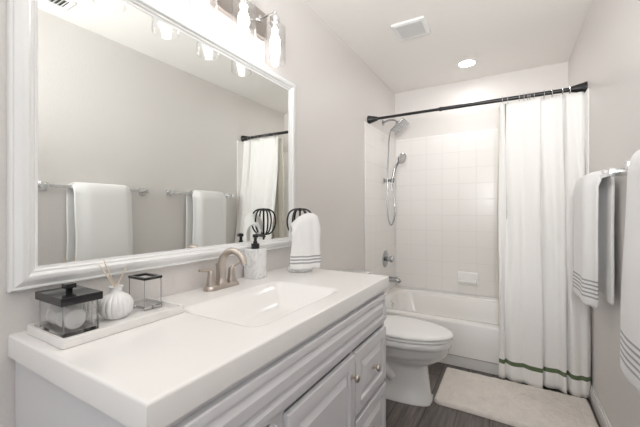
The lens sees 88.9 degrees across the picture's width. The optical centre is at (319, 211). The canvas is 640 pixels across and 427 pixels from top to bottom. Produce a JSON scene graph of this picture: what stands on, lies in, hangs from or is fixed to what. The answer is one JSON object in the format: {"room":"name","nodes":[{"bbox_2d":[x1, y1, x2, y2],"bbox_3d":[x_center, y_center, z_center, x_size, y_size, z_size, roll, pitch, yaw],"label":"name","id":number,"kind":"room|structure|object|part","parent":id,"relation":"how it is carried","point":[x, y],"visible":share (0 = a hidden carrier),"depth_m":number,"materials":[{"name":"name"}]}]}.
{"room":"bathroom","nodes":[
{"label":"bathroom","id":0,"kind":"room"},
{"bbox_2d":[0,0,394,426],"bbox_3d":[-0.293,-0.066,1.756,0.100,2.440,4.239,0,0,30],"label":"wall","id":1,"kind":"structure","parent":0,"point":[336,92],"depth_m":2.02,"materials":[{"name":"beige paint"}]},
{"bbox_2d":[7,0,294,292],"bbox_3d":[-0.458,-0.267,1.343,0.029,0.937,1.242,0,0,30],"label":"framed mirror","id":2,"kind":"object","parent":1,"relation":"attached to","point":[139,138],"visible":0.88,"depth_m":1.07,"materials":[{"name":"grey mirror"}]},
{"bbox_2d":[188,0,285,62],"bbox_3d":[-0.404,-0.849,1.298,0.170,0.283,0.740,0,0,30],"label":"vanity light","id":3,"kind":"object","parent":1,"relation":"attached to","point":[244,13],"visible":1,"depth_m":1.53,"materials":[{"name":"silver metal"}]},
{"bbox_3d":[-0.465,-0.927,1.334,0.028,0.127,0.740,0,0,30],"label":"plate","id":4,"kind":"part","parent":3,"relation":"part of","materials":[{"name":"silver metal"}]},
{"bbox_3d":[-0.321,-0.793,1.370,0.099,0.172,0.099,0,0,30],"label":"lamp shade","id":5,"kind":"part","parent":3,"relation":"part of","materials":[{"name":"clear glass"}]},
{"bbox_3d":[-0.321,-0.819,1.370,0.050,0.088,0.050,0,0,30],"label":"bulb","id":6,"kind":"part","parent":3,"relation":"part of","materials":[{"name":"white glass"}]},
{"bbox_2d":[238,0,249,8],"bbox_3d":[-0.321,-0.900,1.370,0.052,0.075,0.052,0,0,30],"label":"socket","id":7,"kind":"object","parent":3,"relation":"attached to","point":[244,4],"depth_m":1.36,"materials":[{"name":"silver metal"}]},
{"bbox_3d":[-0.251,-0.946,1.575,0.103,0.032,0.032,0,0,30],"label":"arm","id":8,"kind":"part","parent":3,"relation":"part of","materials":[{"name":"silver metal"}]},
{"bbox_3d":[-0.214,-0.819,1.553,0.050,0.088,0.050,0,0,30],"label":"bulb","id":9,"kind":"part","parent":3,"relation":"part of","materials":[{"name":"white glass"}]},
{"bbox_2d":[270,13,280,31],"bbox_3d":[-0.214,-0.900,1.553,0.052,0.075,0.052,0,0,30],"label":"socket","id":10,"kind":"object","parent":3,"relation":"attached to","point":[275,24],"depth_m":1.54,"materials":[{"name":"silver metal"}]},
{"bbox_3d":[-0.214,-0.793,1.553,0.099,0.172,0.099,0,0,30],"label":"lamp shade","id":11,"kind":"part","parent":3,"relation":"part of","materials":[{"name":"clear glass"}]},
{"bbox_2d":[364,122,395,292],"bbox_3d":[0.605,0.190,3.183,0.012,1.930,0.869,0,0,30],"label":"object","id":12,"kind":"structure","parent":1,"relation":"attached to","point":[379,236],"depth_m":3.08,"materials":[{"name":"white tile"}]},
{"bbox_2d":[382,250,394,266],"bbox_3d":[0.687,0.474,3.229,0.084,0.168,0.168,0,0,30],"label":"shower valve","id":13,"kind":"object","parent":1,"relation":"attached to","point":[385,258],"visible":1,"depth_m":3.21,"materials":[{"name":"silver metal"}]},
{"bbox_3d":[0.694,0.474,3.224,0.066,0.062,0.062,0,0,30],"label":"handle","id":14,"kind":"part","parent":13,"relation":"part of","materials":[{"name":"silver metal"}]},
{"bbox_2d":[383,130,405,225],"bbox_3d":[0.718,-0.350,3.150,0.218,0.983,0.100,0,0,30],"label":"shower","id":15,"kind":"object","parent":1,"relation":"attached to","point":[401,159],"visible":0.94,"depth_m":3.16,"materials":[{"name":"silver metal"}]},
{"bbox_3d":[0.734,-0.366,3.149,0.105,0.263,0.036,0,0,30],"label":"handle","id":16,"kind":"part","parent":15,"relation":"part of","materials":[{"name":"silver metal"}]},
{"bbox_2d":[389,277,400,283],"bbox_3d":[0.730,0.681,3.232,0.155,0.074,0.060,0,0,30],"label":"tub spout","id":17,"kind":"object","parent":1,"relation":"attached to","point":[397,280],"visible":0.79,"depth_m":3.21,"materials":[{"name":"silver metal"}]},
{"bbox_2d":[382,118,408,134],"bbox_3d":[0.726,-0.830,3.165,0.245,0.146,0.159,0,0,30],"label":"shower head","id":18,"kind":"object","parent":1,"relation":"attached to","point":[400,125],"visible":1,"depth_m":3.14},
{"bbox_2d":[367,81,587,123],"bbox_3d":[1.087,-0.811,2.515,1.520,0.072,0.072,0,0,30],"label":"shower curtain rod","id":19,"kind":"object","parent":1,"relation":"attached to","point":[582,87],"visible":0.92,"depth_m":2.40,"materials":[{"name":"black metal"}]},
{"bbox_2d":[497,107,499,324],"bbox_3d":[1.559,0.140,2.334,0.512,1.830,0.093,0,0,30],"label":"liner","id":20,"kind":"object","parent":19,"relation":"hanging from","point":[498,107],"visible":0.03,"depth_m":2.44,"materials":[{"name":"white plastic"}]},
{"bbox_2d":[498,92,590,397],"bbox_3d":[1.474,0.176,2.176,0.501,1.913,0.236,0,0,30],"label":"shower curtain","id":21,"kind":"object","parent":19,"relation":"hanging from","point":[545,327],"visible":0.94,"depth_m":2.16,"materials":[{"name":"white fabric"}]},
{"bbox_2d":[304,0,591,92],"bbox_3d":[0.407,-1.335,1.348,1.720,0.100,4.439,0,0,30],"label":"ceiling","id":22,"kind":"structure","parent":0,"point":[503,36],"depth_m":2.36,"materials":[{"name":"paint"}]},
{"bbox_2d":[391,16,430,40],"bbox_3d":[0.642,-1.277,2.294,0.224,0.017,0.224,0,0,30],"label":"exhaust fan","id":23,"kind":"object","parent":22,"relation":"attached to","point":[416,27],"visible":1,"depth_m":2.27,"materials":[{"name":"white paint"}]},
{"bbox_2d":[396,21,425,38],"bbox_3d":[0.642,-1.272,2.293,0.168,0.005,0.167,0,0,30],"label":"grille","id":24,"kind":"object","parent":23,"relation":"attached to","point":[413,29],"depth_m":2.29,"materials":[{"name":"white plastic"}]},
{"bbox_2d":[457,59,476,67],"bbox_3d":[1.274,-1.282,2.827,0.160,0.008,0.160,0,0,30],"label":"recessed light","id":25,"kind":"object","parent":22,"relation":"in","point":[465,63],"visible":1,"depth_m":2.83,"materials":[{"name":"white paint"}]},
{"bbox_2d":[395,62,567,297],"bbox_3d":[1.500,-0.066,3.222,1.720,2.440,0.100,0,0,30],"label":"wall","id":26,"kind":"structure","parent":0,"point":[554,76],"depth_m":3.19,"materials":[{"name":"beige paint"}]},
{"bbox_2d":[396,129,497,297],"bbox_3d":[1.472,0.019,3.174,1.500,1.590,0.012,0,0,30],"label":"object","id":27,"kind":"structure","parent":26,"relation":"attached to","point":[446,185],"depth_m":3.27,"materials":[{"name":"white tile"}]},
{"bbox_2d":[457,271,477,285],"bbox_3d":[1.425,0.657,3.153,0.186,0.125,0.070,0,0,30],"label":"soap dish","id":28,"kind":"object","parent":26,"relation":"attached to","point":[464,278],"visible":1,"depth_m":3.16,"materials":[{"name":"white ceramic"}]},
{"bbox_2d":[458,278,476,284],"bbox_3d":[1.422,0.678,3.148,0.160,0.048,0.058,0,0,30],"label":"tray","id":29,"kind":"object","parent":28,"relation":"on","point":[464,281],"depth_m":3.15,"materials":[{"name":"white ceramic"}]},
{"bbox_2d":[386,362,600,426],"bbox_3d":[0.407,1.204,1.348,1.720,0.100,4.439,0,0,30],"label":"floor","id":30,"kind":"structure","parent":0,"point":[398,414],"depth_m":1.85,"materials":[{"name":"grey wood"}]},
{"bbox_2d":[15,290,385,426],"bbox_3d":[-0.211,0.760,1.184,0.614,0.789,1.183,0,0,30],"label":"vanity cabinet","id":31,"kind":"object","parent":30,"relation":"on","point":[334,377],"visible":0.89,"depth_m":0.92,"materials":[{"name":"grey paint"}]},
{"bbox_2d":[8,266,388,426],"bbox_3d":[-0.225,0.355,1.193,0.583,0.090,1.210,0,0,30],"label":"countertop","id":32,"kind":"structure","parent":31,"relation":"on","point":[153,374],"depth_m":0.76,"materials":[{"name":"stone"}]},
{"bbox_2d":[27,300,183,348],"bbox_3d":[-0.580,0.299,0.913,0.198,0.022,0.317,0,0,30],"label":"tray","id":33,"kind":"object","parent":32,"relation":"on","point":[135,318],"visible":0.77,"depth_m":0.84,"materials":[{"name":"white ceramic"}]},
{"bbox_2d":[35,282,102,337],"bbox_3d":[-0.646,0.243,0.840,0.144,0.116,0.092,0,0,30],"label":"glass canister","id":34,"kind":"object","parent":33,"relation":"on","point":[71,309],"visible":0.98,"depth_m":0.81,"materials":[{"name":"clear glass"}]},
{"bbox_3d":[-0.646,0.216,0.840,0.144,0.020,0.092,0,0,30],"label":"lid","id":35,"kind":"part","parent":34,"relation":"part of","materials":[{"name":"black paint"}]},
{"bbox_3d":[-0.646,0.196,0.840,0.024,0.021,0.024,0,0,30],"label":"knob","id":36,"kind":"part","parent":34,"relation":"part of","materials":[{"name":"black paint"}]},
{"bbox_2d":[99,285,133,319],"bbox_3d":[-0.580,0.257,0.926,0.087,0.089,0.087,0,0,30],"label":"vase","id":37,"kind":"object","parent":33,"relation":"on","point":[117,304],"visible":0.96,"depth_m":0.90,"materials":[{"name":"white ceramic"}]},
{"bbox_2d":[98,264,113,285],"bbox_3d":[-0.593,0.188,0.913,0.003,0.083,0.049,0,0,44],"label":"reed","id":38,"kind":"object","parent":37,"relation":"in","point":[98,264],"visible":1,"depth_m":0.91,"materials":[{"name":"brown wood"}]},
{"bbox_2d":[105,263,115,286],"bbox_3d":[-0.584,0.185,0.911,0.003,0.088,0.042,0,0,14],"label":"reed","id":39,"kind":"object","parent":37,"relation":"in","point":[105,263],"visible":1,"depth_m":0.91,"materials":[{"name":"brown wood"}]},
{"bbox_2d":[128,273,161,310],"bbox_3d":[-0.551,0.252,1.029,0.089,0.099,0.061,0,0,30],"label":"glass tumbler","id":40,"kind":"object","parent":33,"relation":"on","point":[145,289],"visible":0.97,"depth_m":1.00,"materials":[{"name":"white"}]},
{"bbox_2d":[198,247,247,291],"bbox_3d":[-0.382,0.228,1.340,0.185,0.165,0.179,0,0,-6],"label":"faucet","id":41,"kind":"object","parent":32,"relation":"on","point":[212,284],"visible":1,"depth_m":1.31,"materials":[{"name":"silver metal"}]},
{"bbox_3d":[-0.444,0.234,1.267,0.015,0.025,0.058,0,0,35],"label":"lever","id":42,"kind":"part","parent":41,"relation":"part of","materials":[{"name":"silver metal"}]},
{"bbox_3d":[-0.430,0.266,1.287,0.042,0.064,0.042,0,0,30],"label":"handle","id":43,"kind":"part","parent":41,"relation":"part of","materials":[{"name":"silver metal"}]},
{"bbox_3d":[-0.402,0.302,1.334,0.060,0.016,0.172,0,0,30],"label":"plate","id":44,"kind":"part","parent":41,"relation":"part of","materials":[{"name":"silver metal"}]},
{"bbox_3d":[-0.354,0.222,1.306,0.159,0.153,0.048,0,0,30],"label":"spout","id":45,"kind":"part","parent":41,"relation":"part of","materials":[{"name":"silver metal"}]},
{"bbox_3d":[-0.374,0.266,1.382,0.042,0.064,0.042,0,0,30],"label":"handle","id":46,"kind":"part","parent":41,"relation":"part of","materials":[{"name":"silver metal"}]},
{"bbox_2d":[244,234,265,278],"bbox_3d":[-0.299,0.208,1.524,0.082,0.205,0.075,0,0,30],"label":"soap dispenser","id":47,"kind":"object","parent":32,"relation":"on","point":[255,256],"visible":0.99,"depth_m":1.50,"materials":[{"name":"white stone"}]},
{"bbox_2d":[244,248,265,278],"bbox_3d":[-0.303,0.242,1.526,0.075,0.136,0.075,0,0,30],"label":"bottle","id":48,"kind":"object","parent":47,"relation":"attached to","point":[255,257],"depth_m":1.49,"materials":[{"name":"white stone"}]},
{"bbox_2d":[286,208,312,272],"bbox_3d":[-0.105,0.146,1.711,0.132,0.328,0.143,0,0,30],"label":"towel stand","id":49,"kind":"object","parent":32,"relation":"on","point":[295,210],"visible":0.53,"depth_m":1.68,"materials":[{"name":"black metal"}]},
{"bbox_2d":[288,213,320,269],"bbox_3d":[-0.082,0.149,1.656,0.163,0.282,0.100,0,0,-23],"label":"hand towel","id":50,"kind":"object","parent":49,"relation":"hanging from","point":[304,231],"visible":1,"depth_m":1.61,"materials":[{"name":"white fabric"}]},
{"bbox_3d":[0.001,0.715,1.060,0.021,0.699,1.183,0,0,30],"label":"frame","id":51,"kind":"part","parent":31,"relation":"part of","materials":[{"name":"grey paint"}]},
{"bbox_3d":[0.019,0.448,1.050,0.020,0.123,1.143,0,0,30],"label":"false panel","id":52,"kind":"part","parent":31,"relation":"part of","materials":[{"name":"grey paint"}]},
{"bbox_3d":[0.018,0.789,1.048,0.018,0.500,0.428,0,0,30],"label":"door","id":53,"kind":"part","parent":31,"relation":"part of","materials":[{"name":"grey paint"}]},
{"bbox_3d":[0.131,0.610,1.191,0.032,0.029,0.029,0,0,30],"label":"knob","id":54,"kind":"part","parent":31,"relation":"part of","materials":[{"name":"silver metal"}]},
{"bbox_3d":[0.217,0.661,1.391,0.018,0.243,0.342,0,0,30],"label":"drawer","id":55,"kind":"part","parent":31,"relation":"part of","materials":[{"name":"grey paint"}]},
{"bbox_3d":[0.217,0.921,1.391,0.018,0.237,0.342,0,0,30],"label":"drawer","id":56,"kind":"part","parent":31,"relation":"part of","materials":[{"name":"grey paint"}]},
{"bbox_3d":[0.239,0.661,1.378,0.032,0.029,0.029,0,0,30],"label":"knob","id":57,"kind":"part","parent":31,"relation":"part of","materials":[{"name":"silver metal"}]},
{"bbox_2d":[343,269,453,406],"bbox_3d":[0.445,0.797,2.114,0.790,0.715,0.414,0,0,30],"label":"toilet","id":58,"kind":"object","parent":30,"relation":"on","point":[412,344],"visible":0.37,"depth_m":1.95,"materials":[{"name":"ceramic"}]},
{"bbox_3d":[0.188,0.452,2.263,0.196,0.025,0.414,0,0,30],"label":"tank lid","id":59,"kind":"part","parent":58,"relation":"part of","materials":[{"name":"ceramic"}]},
{"bbox_3d":[0.479,0.959,2.094,0.692,0.391,0.370,0,0,30],"label":"bowl","id":60,"kind":"part","parent":58,"relation":"part of","materials":[{"name":"ceramic"}]},
{"bbox_3d":[0.531,0.730,2.063,0.590,0.023,0.378,0,0,30],"label":"lid","id":61,"kind":"part","parent":58,"relation":"part of","materials":[{"name":"white plastic"}]},
{"bbox_3d":[0.531,0.753,2.063,0.580,0.015,0.372,0,0,30],"label":"seat","id":62,"kind":"part","parent":58,"relation":"part of","materials":[{"name":"white plastic"}]},
{"bbox_2d":[386,286,498,374],"bbox_3d":[1.245,0.984,2.785,1.494,0.341,0.886,0,0,30],"label":"bathtub","id":63,"kind":"object","parent":30,"relation":"on","point":[472,319],"visible":0.38,"depth_m":2.64,"materials":[{"name":"ceramic"}]},
{"bbox_2d":[434,367,598,426],"bbox_3d":[1.150,1.140,1.967,0.810,0.028,0.494,0,0,30],"label":"bath mat","id":64,"kind":"object","parent":30,"relation":"on","point":[515,404],"visible":1,"depth_m":1.94,"materials":[{"name":"beige fabric"}]},
{"bbox_2d":[568,0,639,426],"bbox_3d":[1.107,-0.066,0.940,0.100,2.440,4.239,0,0,30],"label":"wall","id":65,"kind":"structure","parent":0,"point":[605,54],"depth_m":1.59,"materials":[{"name":"beige paint"}]},
{"bbox_2d":[584,88,589,174],"bbox_3d":[1.907,0.190,2.424,0.012,1.930,0.869,0,0,30],"label":"trim","id":66,"kind":"structure","parent":65,"relation":"attached to","point":[587,93],"depth_m":2.05,"materials":[{"name":"white tile"}]},
{"bbox_2d":[589,383,611,426],"bbox_3d":[0.833,1.106,0.583,0.014,0.097,3.323,0,0,30],"label":"baseboard","id":67,"kind":"structure","parent":65,"relation":"attached to","point":[603,420],"depth_m":1.79,"materials":[{"name":"white paint"}]},
{"bbox_2d":[600,168,626,178],"bbox_3d":[1.422,-0.163,1.654,0.074,0.054,0.744,0,0,30],"label":"towel bar","id":68,"kind":"object","parent":65,"relation":"attached to","point":[612,172],"visible":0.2,"depth_m":1.35,"materials":[{"name":"silver metal"}]},
{"bbox_2d":[573,170,614,307],"bbox_3d":[1.404,0.133,1.687,0.113,0.661,0.430,0,0,30],"label":"bath towel","id":69,"kind":"object","parent":68,"relation":"hanging from","point":[594,197],"visible":0.91,"depth_m":1.59,"materials":[{"name":"white fabric"}]},
{"bbox_2d":[625,161,629,170],"bbox_3d":[0.961,-0.163,0.863,0.074,0.054,0.714,0,0,30],"label":"towel bar","id":70,"kind":"object","parent":65,"relation":"attached to","point":[626,162],"visible":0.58,"depth_m":1.16,"materials":[{"name":"silver metal"}]},
{"bbox_2d":[620,150,639,393],"bbox_3d":[0.925,0.150,0.880,0.123,0.696,0.413,0,0,30],"label":"bath towel","id":71,"kind":"object","parent":70,"relation":"hanging from","point":[630,285],"visible":1,"depth_m":0.94,"materials":[{"name":"white fabric"}]}
]}

